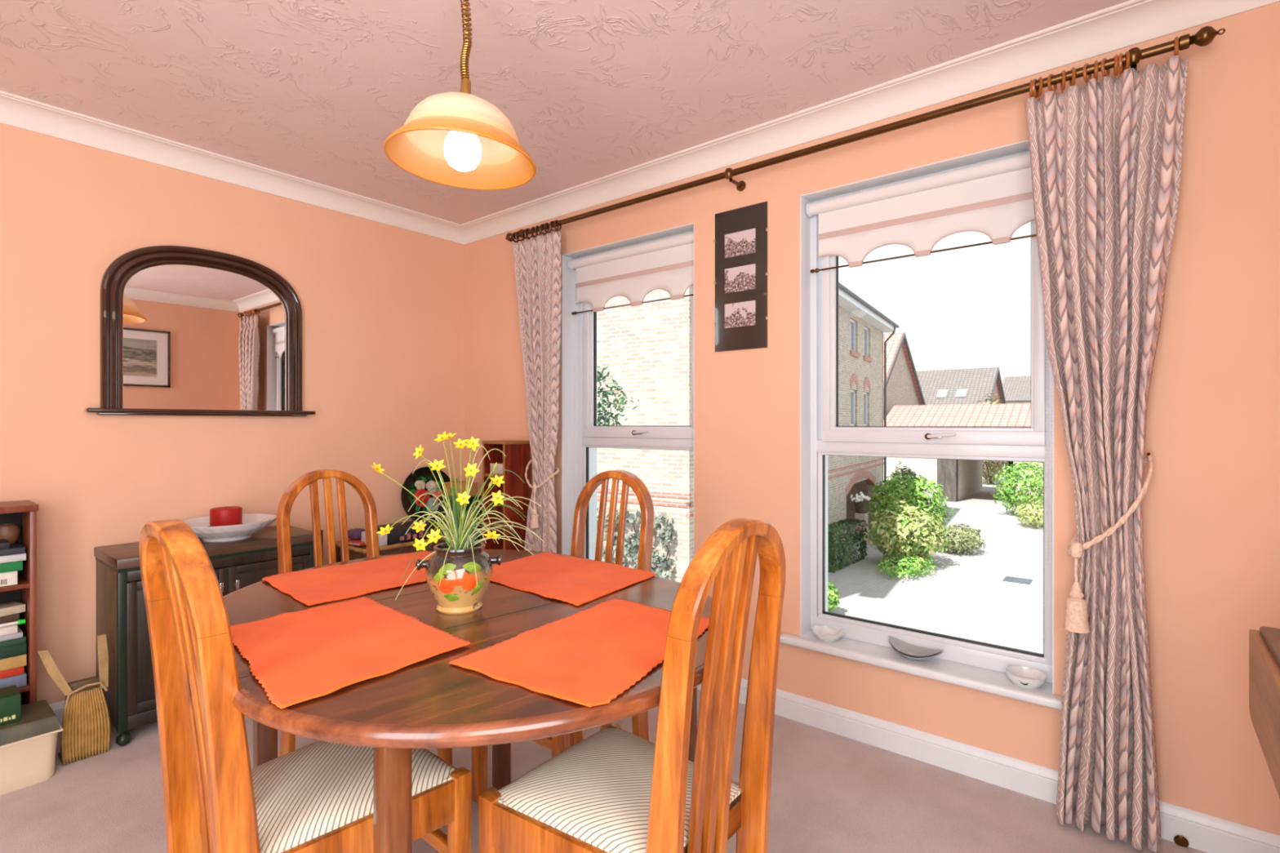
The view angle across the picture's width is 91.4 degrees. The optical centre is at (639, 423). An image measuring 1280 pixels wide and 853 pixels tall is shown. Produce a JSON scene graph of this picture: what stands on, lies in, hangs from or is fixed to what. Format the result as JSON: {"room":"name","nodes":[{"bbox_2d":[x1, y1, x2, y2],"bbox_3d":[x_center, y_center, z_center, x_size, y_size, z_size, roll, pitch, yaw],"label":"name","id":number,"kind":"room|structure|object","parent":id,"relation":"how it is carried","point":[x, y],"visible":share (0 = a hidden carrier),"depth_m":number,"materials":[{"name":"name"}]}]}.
{"room":"dining room","nodes":[
{"label":"dining room","id":0,"kind":"room"},
{"bbox_2d":[0,123,464,704],"bbox_3d":[-2.369,-0.006,2.491,0.300,2.357,4.270,0,0,39],"label":"wall","id":1,"kind":"structure","parent":0,"point":[383,304],"depth_m":2.71,"materials":[{"name":"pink paint"}]},
{"bbox_2d":[48,700,65,727],"bbox_3d":[-2.237,1.123,2.404,0.016,0.098,3.700,0,0,39],"label":"baseboard","id":2,"kind":"structure","parent":1,"relation":"attached to","point":[58,708],"depth_m":2.40,"materials":[{"name":"white paint"}]},
{"bbox_2d":[84,245,315,417],"bbox_3d":[-1.901,-0.403,2.782,0.061,0.740,0.864,0,0,39],"label":"mirror","id":3,"kind":"object","parent":1,"relation":"attached to","point":[184,331],"visible":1,"depth_m":2.75,"materials":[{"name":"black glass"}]},
{"bbox_2d":[123,264,285,410],"bbox_3d":[-1.923,-0.378,2.799,0.005,0.654,0.634,0,0,39],"label":"mirror glass","id":4,"kind":"object","parent":3,"relation":"on","point":[196,336],"depth_m":2.77,"materials":[{"name":"clear"}]},
{"bbox_2d":[0,90,464,244],"bbox_3d":[-2.207,-1.142,2.380,0.092,0.085,3.700,0,0,39],"label":"trim","id":5,"kind":"structure","parent":1,"relation":"attached to","point":[17,111],"depth_m":2.75,"materials":[{"name":"white paint"}]},
{"bbox_2d":[0,0,1129,224],"bbox_3d":[-0.813,-1.245,1.235,4.300,0.120,4.270,0,0,39],"label":"ceiling","id":6,"kind":"structure","parent":0,"point":[314,91],"depth_m":2.07,"materials":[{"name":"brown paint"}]},
{"bbox_2d":[383,0,536,190],"bbox_3d":[-0.461,-0.921,1.620,0.379,0.528,0.379,0,0,1],"label":"pendant lamp","id":7,"kind":"object","parent":6,"relation":"hanging from","point":[462,140],"visible":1,"depth_m":1.61,"materials":[{"name":"orange glass"}]},
{"bbox_2d":[0,689,1206,852],"bbox_3d":[-0.813,1.222,1.235,4.300,0.100,4.270,0,0,39],"label":"floor","id":8,"kind":"structure","parent":0,"point":[831,793],"depth_m":1.92,"materials":[{"name":"grey carpet"}]},
{"bbox_2d":[0,500,38,705],"bbox_3d":[-2.397,0.729,2.020,0.213,0.886,0.630,0,0,39],"label":"bookcase","id":9,"kind":"object","parent":8,"relation":"on","point":[23,513],"visible":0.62,"depth_m":2.20,"materials":[{"name":"brown wood"}]},
{"bbox_2d":[0,570,17,586],"bbox_3d":[-2.311,0.536,2.113,0.161,0.048,0.275,0,0,39],"label":"box","id":10,"kind":"object","parent":9,"relation":"on","point":[11,578],"visible":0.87,"depth_m":2.15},
{"bbox_2d":[0,560,22,573],"bbox_3d":[-2.312,0.496,2.116,0.174,0.032,0.297,0,0,39],"label":"folder","id":11,"kind":"object","parent":10,"relation":"on","point":[12,566],"visible":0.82,"depth_m":2.16,"materials":[{"name":"paper"}]},
{"bbox_2d":[0,553,26,563],"bbox_3d":[-2.303,0.468,2.127,0.154,0.024,0.287,0,0,39],"label":"book","id":12,"kind":"object","parent":11,"relation":"on","point":[15,557],"visible":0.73,"depth_m":2.16,"materials":[{"name":"beige paper"}]},
{"bbox_2d":[0,542,25,556],"bbox_3d":[-2.296,0.445,2.126,0.146,0.022,0.274,0,0,39],"label":"book","id":13,"kind":"object","parent":12,"relation":"on","point":[15,548],"visible":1,"depth_m":2.17,"materials":[{"name":"grey paper"}]},
{"bbox_2d":[0,538,9,550],"bbox_3d":[-2.272,0.422,2.115,0.098,0.024,0.186,0,0,39],"label":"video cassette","id":14,"kind":"object","parent":13,"relation":"on","point":[4,544],"visible":1,"depth_m":2.15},
{"bbox_2d":[0,523,20,544],"bbox_3d":[-2.273,0.398,2.240,0.072,0.072,0.072,0,0,39],"label":"pot","id":15,"kind":"object","parent":13,"relation":"on","point":[9,531],"visible":0.84,"depth_m":2.23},
{"bbox_2d":[0,671,26,688],"bbox_3d":[-2.300,0.899,2.137,0.167,0.042,0.270,0,0,39],"label":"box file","id":16,"kind":"object","parent":9,"relation":"on","point":[20,680],"visible":0.51,"depth_m":2.17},
{"bbox_2d":[0,666,24,679],"bbox_3d":[-2.305,0.864,2.134,0.162,0.025,0.270,0,0,39],"label":"book","id":17,"kind":"object","parent":16,"relation":"on","point":[20,670],"visible":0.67,"depth_m":2.17,"materials":[{"name":"red paper"}]},
{"bbox_2d":[0,653,26,671],"bbox_3d":[-2.301,0.831,2.138,0.163,0.039,0.270,0,0,39],"label":"book","id":18,"kind":"object","parent":17,"relation":"on","point":[6,664],"visible":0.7,"depth_m":2.17,"materials":[{"name":"beige paper"}]},
{"bbox_2d":[0,643,26,659],"bbox_3d":[-2.302,0.790,2.139,0.162,0.039,0.270,0,0,39],"label":"book","id":19,"kind":"object","parent":18,"relation":"on","point":[20,649],"visible":0.65,"depth_m":2.17,"materials":[{"name":"green paper"}]},
{"bbox_2d":[0,633,26,648],"bbox_3d":[-2.301,0.758,2.135,0.168,0.021,0.270,0,0,39],"label":"folder","id":20,"kind":"object","parent":19,"relation":"on","point":[20,640],"visible":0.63,"depth_m":2.16,"materials":[{"name":"paper"}]},
{"bbox_2d":[0,625,22,641],"bbox_3d":[-2.305,0.738,2.128,0.169,0.017,0.270,0,0,39],"label":"folder","id":21,"kind":"object","parent":20,"relation":"on","point":[20,634],"visible":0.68,"depth_m":2.16,"materials":[{"name":"beige paper"}]},
{"bbox_2d":[0,624,17,635],"bbox_3d":[-2.313,0.716,2.118,0.169,0.025,0.270,0,0,39],"label":"magazine","id":22,"kind":"object","parent":21,"relation":"on","point":[10,629],"visible":0.66,"depth_m":2.15,"materials":[{"name":"beige paper"}]},
{"bbox_2d":[0,613,19,624],"bbox_3d":[-2.311,0.686,2.152,0.110,0.032,0.235,0,0,39],"label":"book","id":23,"kind":"object","parent":22,"relation":"on","point":[15,617],"visible":0.52,"depth_m":2.19,"materials":[{"name":"beige paper"}]},
{"bbox_2d":[0,601,25,617],"bbox_3d":[-2.255,0.656,2.175,0.090,0.028,0.142,0,0,25],"label":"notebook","id":24,"kind":"object","parent":23,"relation":"on","point":[11,607],"visible":1,"depth_m":2.19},
{"bbox_2d":[0,618,25,626],"bbox_3d":[-2.192,0.697,2.165,0.016,0.016,0.086,0,0,39],"label":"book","id":25,"kind":"object","parent":22,"relation":"on","point":[20,621],"visible":1,"depth_m":2.18,"materials":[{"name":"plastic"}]},
{"bbox_2d":[0,699,62,795],"bbox_3d":[-2.187,1.071,1.914,0.231,0.203,0.592,0,0,39],"label":"storage box","id":26,"kind":"object","parent":8,"relation":"on","point":[28,744],"visible":1,"depth_m":2.02,"materials":[{"name":"beige plastic"}]},
{"bbox_2d":[0,685,21,725],"bbox_3d":[-2.142,0.926,1.981,0.116,0.084,0.242,0,0,39],"label":"box","id":27,"kind":"object","parent":26,"relation":"on","point":[10,696],"visible":1,"depth_m":2.02,"materials":[{"name":"green"}]},
{"bbox_2d":[37,633,110,765],"bbox_3d":[-1.984,0.970,2.191,0.106,0.405,0.185,0,0,39],"label":"bag","id":28,"kind":"object","parent":8,"relation":"on","point":[86,724],"visible":1,"depth_m":2.19,"materials":[{"name":"yellow wicker"}]},
{"bbox_2d":[93,525,323,746],"bbox_3d":[-1.794,0.827,2.646,0.390,0.690,0.733,0,0,39],"label":"base cabinet","id":29,"kind":"object","parent":8,"relation":"on","point":[130,696],"visible":0.44,"depth_m":2.33,"materials":[{"name":"black"}]},
{"bbox_2d":[181,513,276,542],"bbox_3d":[-1.766,0.452,2.673,0.374,0.079,0.374,0,0,39],"label":"serving bowl","id":30,"kind":"object","parent":29,"relation":"on","point":[253,522],"visible":0.84,"depth_m":2.60,"materials":[{"name":"white ceramic"}]},
{"bbox_2d":[208,506,244,526],"bbox_3d":[-1.769,0.416,2.670,0.138,0.115,0.138,0,0,39],"label":"candle","id":31,"kind":"object","parent":30,"relation":"in","point":[230,515],"visible":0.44,"depth_m":2.63,"materials":[{"name":"red wax"}]},
{"bbox_2d":[138,519,471,852],"bbox_3d":[-0.658,0.669,1.234,0.390,1.007,0.499,0,0,40],"label":"dining chair","id":32,"kind":"object","parent":8,"relation":"on","point":[317,797],"visible":0.87,"depth_m":1.14,"materials":[{"name":"brown wood"}]},
{"bbox_2d":[251,740,454,852],"bbox_3d":[-0.628,0.708,1.269,0.356,0.036,0.377,0,0,40],"label":"seat cushion","id":33,"kind":"object","parent":32,"relation":"on","point":[309,797],"depth_m":1.19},
{"bbox_2d":[275,469,452,764],"bbox_3d":[-0.941,0.669,2.086,0.499,1.007,0.390,0,0,38],"label":"dining chair","id":34,"kind":"object","parent":8,"relation":"on","point":[287,741],"visible":0.3,"depth_m":2.18,"materials":[{"name":"brown wood"}]},
{"bbox_2d":[335,534,446,562],"bbox_3d":[-1.290,0.885,3.246,0.324,0.574,0.475,0,0,39],"label":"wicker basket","id":35,"kind":"object","parent":8,"relation":"on","point":[355,552],"visible":0.16,"depth_m":3.11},
{"bbox_2d":[348,538,365,546],"bbox_3d":[-1.420,0.599,3.158,0.140,0.014,0.100,0,0,27],"label":"magazine","id":36,"kind":"object","parent":35,"relation":"in","point":[352,542],"visible":0.41,"depth_m":3.11,"materials":[{"name":"red paper"}]},
{"bbox_2d":[347,528,365,539],"bbox_3d":[-1.451,0.566,3.199,0.080,0.052,0.075,0,0,22],"label":"pouch","id":37,"kind":"object","parent":36,"relation":"on","point":[356,533],"visible":0.74,"depth_m":3.17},
{"bbox_2d":[361,531,386,546],"bbox_3d":[-1.327,0.575,3.118,0.135,0.062,0.065,0,0,39],"label":"booklet","id":38,"kind":"object","parent":35,"relation":"in","point":[382,540],"visible":0.23,"depth_m":3.09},
{"bbox_2d":[377,520,439,545],"bbox_3d":[-1.232,0.569,3.279,0.181,0.074,0.285,0,0,39],"label":"box","id":39,"kind":"object","parent":35,"relation":"on","point":[397,535],"visible":0.59,"depth_m":3.21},
{"bbox_2d":[437,495,482,542],"bbox_3d":[-0.994,0.787,3.476,0.213,0.770,0.170,0,0,39],"label":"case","id":40,"kind":"object","parent":8,"relation":"on","point":[440,508],"visible":0.12,"depth_m":3.43,"materials":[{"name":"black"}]},
{"bbox_2d":[444,480,477,497],"bbox_3d":[-0.995,0.364,3.464,0.155,0.074,0.110,0,0,39],"label":"box","id":41,"kind":"object","parent":40,"relation":"on","point":[474,486],"visible":0.43,"depth_m":3.44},
{"bbox_2d":[222,549,711,852],"bbox_3d":[-0.417,0.799,1.499,1.036,0.745,1.346,0,0,-43],"label":"dining table","id":42,"kind":"object","parent":8,"relation":"on","point":[433,702],"visible":0.41,"depth_m":0.98,"materials":[{"name":"brown wood"}]},
{"bbox_2d":[262,551,434,605],"bbox_3d":[-0.747,0.423,1.769,0.390,0.008,0.524,0,0,39],"label":"placemat","id":43,"kind":"object","parent":42,"relation":"on","point":[310,587],"visible":0.81,"depth_m":1.69,"materials":[{"name":"orange fabric"}]},
{"bbox_2d":[230,596,470,708],"bbox_3d":[-0.602,0.421,1.222,0.487,0.007,0.378,0,0,39],"label":"placemat","id":44,"kind":"object","parent":42,"relation":"on","point":[300,656],"visible":0.97,"depth_m":1.18,"materials":[{"name":"orange fabric"}]},
{"bbox_2d":[415,541,502,613],"bbox_3d":[-0.419,0.355,1.449,0.153,0.144,0.153,0,0,30],"label":"flower pot","id":45,"kind":"object","parent":42,"relation":"on","point":[458,592],"visible":0.93,"depth_m":1.40,"materials":[{"name":"ceramic"}]},
{"bbox_2d":[370,431,545,599],"bbox_3d":[-0.413,0.206,1.449,0.387,0.376,0.239,0,0,1],"label":"daffodils","id":46,"kind":"object","parent":45,"relation":"in","point":[461,537],"visible":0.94,"depth_m":1.44,"materials":[{"name":"plant"}]},
{"bbox_2d":[490,552,656,605],"bbox_3d":[-0.223,0.423,1.752,0.500,0.007,0.399,0,0,39],"label":"placemat","id":47,"kind":"object","parent":42,"relation":"on","point":[576,581],"visible":0.94,"depth_m":1.73,"materials":[{"name":"orange fabric"}]},
{"bbox_2d":[448,598,709,706],"bbox_3d":[-0.065,0.423,1.216,0.333,0.007,0.493,0,0,34],"label":"placemat","id":48,"kind":"object","parent":42,"relation":"on","point":[588,657],"visible":0.87,"depth_m":1.14,"materials":[{"name":"orange fabric"}]},
{"bbox_2d":[481,440,530,550],"bbox_3d":[-0.729,0.634,3.416,0.198,1.077,0.184,0,0,39],"label":"cabinet","id":49,"kind":"object","parent":8,"relation":"on","point":[516,458],"visible":0.54,"depth_m":3.37,"materials":[{"name":"brown wood"}]},
{"bbox_2d":[489,462,502,474],"bbox_3d":[-0.728,0.245,3.405,0.125,0.056,0.125,0,0,39],"label":"case","id":50,"kind":"object","parent":49,"relation":"on","point":[500,465],"visible":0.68,"depth_m":3.36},
{"bbox_2d":[471,470,653,803],"bbox_3d":[-0.220,0.669,2.021,0.390,1.007,0.499,0,0,38],"label":"dining chair","id":51,"kind":"object","parent":8,"relation":"on","point":[558,744],"visible":0.3,"depth_m":2.14,"materials":[{"name":"brown wood"}]},
{"bbox_2d":[479,517,786,852],"bbox_3d":[0.001,0.669,1.214,0.499,1.007,0.390,0,0,38],"label":"dining chair","id":52,"kind":"object","parent":8,"relation":"on","point":[615,790],"visible":0.99,"depth_m":1.12,"materials":[{"name":"brown wood"}]},
{"bbox_2d":[498,728,737,852],"bbox_3d":[-0.035,0.708,1.241,0.377,0.036,0.356,0,0,38],"label":"seat cushion","id":53,"kind":"object","parent":52,"relation":"on","point":[593,796],"depth_m":1.18,"materials":[{"name":"fabric"}]},
{"bbox_2d":[1173,835,1188,847],"bbox_3d":[1.501,1.160,1.732,0.032,0.032,0.013,0,0,39],"label":"door stop","id":54,"kind":"object","parent":8,"relation":"on","point":[1179,840],"visible":1,"depth_m":1.73,"materials":[{"name":"brown wood"}]},
{"bbox_2d":[1248,626,1279,799],"bbox_3d":[1.076,0.791,0.889,0.222,0.762,0.847,0,0,39],"label":"table","id":55,"kind":"object","parent":8,"relation":"on","point":[1264,643],"visible":1,"depth_m":1.13,"materials":[{"name":"brown wood"}]},
{"bbox_3d":[-1.140,0.877,3.631,0.140,0.591,0.312,0,0,39],"label":"stool","id":56,"kind":"object","parent":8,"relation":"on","visible":0},
{"bbox_2d":[400,466,450,522],"bbox_3d":[-1.211,0.414,3.579,0.071,0.329,0.334,0,0,43],"label":"plate","id":57,"kind":"object","parent":56,"relation":"on","point":[422,480],"visible":0.74,"depth_m":3.56,"materials":[{"name":"ceramic"}]},
{"bbox_2d":[464,1,1279,835],"bbox_3d":[0.560,-0.006,2.696,4.000,2.357,0.270,0,0,39],"label":"wall","id":58,"kind":"structure","parent":0,"point":[1211,503],"depth_m":1.78,"materials":[{"name":"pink paint"}]},
{"bbox_2d":[561,222,693,559],"bbox_3d":[-0.002,-0.028,3.151,0.845,1.733,0.269,0,0,39],"label":"trim","id":59,"kind":"structure","parent":58,"relation":"attached to","point":[567,275],"depth_m":3.33,"materials":[{"name":"white paint"}]},
{"bbox_2d":[574,231,693,559],"bbox_3d":[-0.037,-0.011,3.132,0.955,1.759,0.302,0,0,39],"label":"window","id":60,"kind":"structure","parent":58,"relation":"in","point":[588,434],"depth_m":3.29,"materials":[{"name":"white plastic"}]},
{"bbox_2d":[567,231,693,315],"bbox_3d":[-0.052,-0.727,3.090,0.821,0.300,0.058,0,0,39],"label":"roller blind","id":61,"kind":"object","parent":60,"relation":"attached to","point":[632,273],"visible":0.99,"depth_m":3.06,"materials":[{"name":"white fabric"}]},
{"bbox_2d":[713,201,768,351],"bbox_3d":[0.422,-0.608,2.627,0.257,0.597,0.009,0,0,39],"label":"picture","id":62,"kind":"object","parent":58,"relation":"attached to","point":[740,241],"visible":1,"depth_m":2.62,"materials":[{"name":"black"}]},
{"bbox_2d":[724,300,755,328],"bbox_3d":[0.420,-0.458,2.626,0.147,0.102,0.002,0,0,39],"label":"photograph","id":63,"kind":"object","parent":62,"relation":"attached to","point":[738,313],"depth_m":2.62},
{"bbox_2d":[724,263,755,293],"bbox_3d":[0.420,-0.608,2.626,0.147,0.104,0.002,0,0,39],"label":"photograph","id":64,"kind":"object","parent":62,"relation":"attached to","point":[739,277],"depth_m":2.62},
{"bbox_2d":[724,227,755,257],"bbox_3d":[0.420,-0.757,2.626,0.147,0.100,0.002,0,0,39],"label":"photograph","id":65,"kind":"object","parent":62,"relation":"attached to","point":[740,242],"depth_m":2.62},
{"bbox_2d":[505,25,1225,241],"bbox_3d":[0.412,-1.010,2.561,2.904,0.067,0.122,0,0,39],"label":"curtain rod","id":66,"kind":"object","parent":58,"relation":"attached to","point":[1205,35],"visible":0.9,"depth_m":2.11,"materials":[{"name":"brown metal"}]},
{"bbox_2d":[512,231,562,553],"bbox_3d":[-0.551,0.088,3.291,0.372,2.133,0.100,0,0,39],"label":"curtain","id":67,"kind":"object","parent":66,"relation":"hanging from","point":[538,260],"visible":0.74,"depth_m":3.24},
{"bbox_2d":[524,459,559,528],"bbox_3d":[-0.532,0.351,3.272,0.156,0.359,0.227,0,0,-38],"label":"tieback","id":68,"kind":"object","parent":67,"relation":"attached to","point":[535,521],"visible":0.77,"depth_m":3.18,"materials":[{"name":"beige fabric"}]},
{"bbox_2d":[1047,73,1057,91],"bbox_3d":[1.225,-1.006,1.857,0.056,0.066,0.009,0,0,-37],"label":"curtain ring","id":69,"kind":"object","parent":66,"relation":"hanging from","point":[1049,85],"visible":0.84,"depth_m":1.85,"materials":[{"name":"orange"}]},
{"bbox_2d":[1060,70,1066,93],"bbox_3d":[1.246,-1.006,1.840,0.009,0.066,0.056,0,0,29],"label":"curtain ring","id":70,"kind":"object","parent":66,"relation":"hanging from","point":[1064,74],"visible":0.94,"depth_m":1.82,"materials":[{"name":"orange"}]},
{"bbox_2d":[1069,66,1075,86],"bbox_3d":[1.264,-1.006,1.826,0.009,0.066,0.056,0,0,26],"label":"curtain ring","id":71,"kind":"object","parent":66,"relation":"hanging from","point":[1072,82],"visible":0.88,"depth_m":1.81,"materials":[{"name":"orange"}]},
{"bbox_2d":[1082,62,1091,85],"bbox_3d":[1.292,-1.006,1.804,0.056,0.066,0.009,0,0,-39],"label":"curtain ring","id":72,"kind":"object","parent":66,"relation":"hanging from","point":[1084,70],"visible":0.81,"depth_m":1.79,"materials":[{"name":"orange"}]},
{"bbox_2d":[1100,57,1110,77],"bbox_3d":[1.324,-1.006,1.777,0.056,0.066,0.009,0,0,-38],"label":"curtain ring","id":73,"kind":"object","parent":66,"relation":"hanging from","point":[1102,65],"visible":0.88,"depth_m":1.76,"materials":[{"name":"orange"}]},
{"bbox_2d":[1024,54,1188,852],"bbox_3d":[1.314,0.087,1.780,0.375,2.134,0.108,0,0,39],"label":"curtain","id":74,"kind":"object","parent":66,"relation":"hanging from","point":[1106,155],"visible":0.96,"depth_m":1.76,"materials":[{"name":"fabric"}]},
{"bbox_2d":[1063,452,1153,633],"bbox_3d":[1.325,0.331,1.766,0.234,0.498,0.160,0,0,23],"label":"tieback","id":75,"kind":"object","parent":74,"relation":"attached to","point":[1076,620],"visible":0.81,"depth_m":1.74,"materials":[{"name":"beige fabric"}]},
{"bbox_2d":[1113,53,1118,79],"bbox_3d":[1.343,-1.006,1.762,0.009,0.066,0.056,0,0,35],"label":"curtain ring","id":76,"kind":"object","parent":66,"relation":"hanging from","point":[1116,56],"visible":0.97,"depth_m":1.75,"materials":[{"name":"orange"}]},
{"bbox_2d":[1118,53,1124,76],"bbox_3d":[1.352,-1.006,1.755,0.009,0.066,0.056,0,0,43],"label":"curtain ring","id":77,"kind":"object","parent":66,"relation":"hanging from","point":[1121,66],"visible":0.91,"depth_m":1.74,"materials":[{"name":"orange"}]},
{"bbox_2d":[460,0,1279,244],"bbox_3d":[0.330,-1.142,2.650,3.700,0.085,0.092,0,0,39],"label":"trim","id":78,"kind":"structure","parent":58,"relation":"attached to","point":[1130,23],"depth_m":2.18,"materials":[{"name":"white paint"}]},
{"bbox_2d":[779,151,1062,710],"bbox_3d":[1.008,-0.014,2.288,0.950,1.765,0.302,0,0,39],"label":"window","id":79,"kind":"structure","parent":58,"relation":"in","point":[977,665],"depth_m":2.23,"materials":[{"name":"white plastic"}]},
{"bbox_2d":[811,625,844,641],"bbox_3d":[0.730,0.820,2.429,0.123,0.037,0.125,0,0,39],"label":"ceramic dish","id":80,"kind":"object","parent":79,"relation":"on","point":[824,633],"visible":1,"depth_m":2.44,"materials":[{"name":"white"}]},
{"bbox_2d":[888,635,943,661],"bbox_3d":[0.975,0.811,2.224,0.106,0.054,0.196,0,0,-43],"label":"dish","id":81,"kind":"object","parent":79,"relation":"on","point":[912,652],"visible":1,"depth_m":2.25,"materials":[{"name":"grey ceramic"}]},
{"bbox_2d":[805,152,1052,564],"bbox_3d":[0.995,-0.219,2.245,0.820,1.329,0.058,0,0,39],"label":"roller blind","id":82,"kind":"object","parent":79,"relation":"attached to","point":[994,199],"visible":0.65,"depth_m":2.21,"materials":[{"name":"white fabric"}]},
{"bbox_2d":[1004,666,1047,688],"bbox_3d":[1.240,0.820,2.007,0.115,0.037,0.115,0,0,39],"label":"ceramic bowl","id":83,"kind":"object","parent":79,"relation":"on","point":[1020,676],"visible":1,"depth_m":2.01,"materials":[{"name":"white"}]},
{"bbox_2d":[800,139,1053,693],"bbox_3d":[1.043,-0.031,2.306,0.840,1.739,0.269,0,0,39],"label":"trim","id":84,"kind":"structure","parent":58,"relation":"attached to","point":[1022,146],"depth_m":2.47,"materials":[{"name":"white paint"}]},
{"bbox_2d":[697,678,1279,852],"bbox_3d":[0.353,1.123,2.679,3.700,0.098,0.016,0,0,39],"label":"baseboard","id":85,"kind":"structure","parent":58,"relation":"attached to","point":[1205,833],"depth_m":2.05,"materials":[{"name":"white paint"}]},
{"label":"outside","id":86,"kind":"structure","parent":0,"visible":0},
{"bbox_2d":[827,464,1043,653],"bbox_3d":[25.135,4.102,60.184,90.000,0.200,119.400,0,0,39],"label":"paving","id":87,"kind":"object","parent":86,"point":[967,597],"depth_m":15.25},
{"bbox_2d":[596,365,639,425],"bbox_3d":[-0.653,1.503,8.351,1.275,5.005,0.554,0,0,8],"label":"tree","id":88,"kind":"object","parent":87,"relation":"on","point":[605,393],"visible":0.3,"depth_m":8.27,"materials":[{"name":"green plant"}]},
{"bbox_2d":[596,282,899,582],"bbox_3d":[1.835,-1.748,20.506,9.490,11.500,17.750,0,0,32],"label":"brick house","id":89,"kind":"structure","parent":87,"relation":"on","point":[646,348],"depth_m":11.80,"materials":[{"name":"beige brick"}]},
{"bbox_2d":[596,507,674,579],"bbox_3d":[-2.485,2.827,13.070,7.311,2.474,0.199,0,0,32],"label":"climbing ivy","id":90,"kind":"object","parent":89,"relation":"attached to","point":[628,547],"visible":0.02,"depth_m":11.37,"materials":[{"name":"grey plant"}]},
{"bbox_2d":[827,581,839,612],"bbox_3d":[3.846,3.648,13.181,0.818,0.728,0.633,0,0,39],"label":"bush","id":91,"kind":"object","parent":87,"relation":"on","point":[834,601],"visible":0.3,"depth_m":12.95,"materials":[{"name":"green plant"}]},
{"bbox_2d":[827,517,867,573],"bbox_3d":[5.737,3.446,17.853,0.744,1.215,2.609,0,0,39],"label":"hedge","id":92,"kind":"object","parent":87,"relation":"on","point":[833,528],"visible":0.74,"depth_m":17.39,"materials":[{"name":"green plant"}]},
{"bbox_2d":[840,530,867,553],"bbox_3d":[6.660,3.673,19.469,0.721,0.659,0.686,0,0,-12],"label":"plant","id":93,"kind":"object","parent":87,"relation":"on","point":[846,534],"visible":0.38,"depth_m":19.27,"materials":[{"name":"green plant"}]},
{"bbox_2d":[849,491,870,546],"bbox_3d":[7.236,3.131,20.596,0.664,1.743,0.677,0,0,-13],"label":"planter pot","id":94,"kind":"object","parent":87,"relation":"on","point":[861,506],"visible":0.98,"depth_m":20.45,"materials":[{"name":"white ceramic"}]},
{"bbox_2d":[883,332,925,420],"bbox_3d":[11.324,-0.863,43.703,13.820,9.730,10.200,0,0,39],"label":"gabled house","id":95,"kind":"structure","parent":87,"relation":"on","point":[903,384],"depth_m":39.71,"materials":[{"name":"yellow brick"}]},
{"bbox_2d":[884,461,924,521],"bbox_3d":[9.928,2.711,23.480,1.482,2.594,1.563,0,0,39],"label":"climbing shrub","id":96,"kind":"object","parent":87,"relation":"on","point":[908,471],"visible":0.12,"depth_m":23.27,"materials":[{"name":"green plant"}]},
{"bbox_2d":[875,552,937,578],"bbox_3d":[7.095,3.777,16.734,1.579,0.522,2.525,0,0,39],"label":"ground cover","id":97,"kind":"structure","parent":87,"relation":"on","point":[900,571],"depth_m":16.34,"materials":[{"name":"green plant"}]},
{"bbox_2d":[863,499,950,566],"bbox_3d":[7.586,3.143,17.785,2.245,1.868,2.512,0,0,39],"label":"bush","id":98,"kind":"object","parent":87,"relation":"on","point":[899,521],"visible":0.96,"depth_m":17.21,"materials":[{"name":"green plant"}]},
{"bbox_2d":[867,466,955,541],"bbox_3d":[9.116,2.787,21.239,2.851,2.552,2.802,0,0,39],"label":"bush","id":99,"kind":"object","parent":87,"relation":"on","point":[914,485],"visible":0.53,"depth_m":20.70,"materials":[{"name":"green plant"}]},
{"bbox_2d":[936,523,986,553],"bbox_3d":[9.880,3.567,19.426,1.513,0.906,1.957,0,0,39],"label":"shrub","id":100,"kind":"object","parent":87,"relation":"on","point":[966,543],"visible":0.77,"depth_m":19.00,"materials":[{"name":"green plant"}]},
{"bbox_2d":[916,367,1006,477],"bbox_3d":[23.875,-0.238,53.490,12.050,8.480,9.600,0,0,39],"label":"house","id":101,"kind":"structure","parent":87,"relation":"on","point":[955,386],"depth_m":49.97,"materials":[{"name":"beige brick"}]},
{"bbox_2d":[883,403,1043,506],"bbox_3d":[22.168,1.477,31.282,18.300,5.050,7.500,0,0,39],"label":"garage","id":102,"kind":"structure","parent":87,"relation":"on","point":[960,479],"depth_m":33.17,"materials":[{"name":"brick"}]},
{"bbox_2d":[977,390,1008,484],"bbox_3d":[22.990,0.909,40.969,3.182,6.249,3.238,0,0,-4],"label":"tree","id":103,"kind":"object","parent":87,"relation":"on","point":[994,468],"visible":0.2,"depth_m":40.66,"materials":[{"name":"green plant"}]},
{"bbox_2d":[1002,375,1031,404],"bbox_3d":[46.372,-0.513,61.929,17.850,9.030,10.600,0,0,39],"label":"house","id":104,"kind":"structure","parent":87,"relation":"on","point":[1017,389],"depth_m":64.22,"materials":[{"name":"brick"}]},
{"bbox_2d":[991,461,1043,515],"bbox_3d":[16.854,2.767,26.952,3.042,2.525,3.305,0,0,39],"label":"bush","id":105,"kind":"object","parent":87,"relation":"on","point":[1022,496],"visible":0.56,"depth_m":26.63,"materials":[{"name":"green plant"}]},
{"bbox_2d":[1002,576,1033,584],"bbox_3d":[9.618,3.998,15.902,0.600,0.028,0.600,0,0,39],"label":"drain cover","id":106,"kind":"object","parent":87,"relation":"on","point":[1008,579],"visible":1,"depth_m":15.85,"materials":[{"name":"grey"}]},
{"bbox_2d":[1011,499,1043,528],"bbox_3d":[15.604,3.489,24.079,2.145,1.066,2.536,0,0,39],"label":"bush","id":107,"kind":"object","parent":87,"relation":"on","point":[1020,508],"visible":0.54,"depth_m":23.94,"materials":[{"name":"yellow plant"}]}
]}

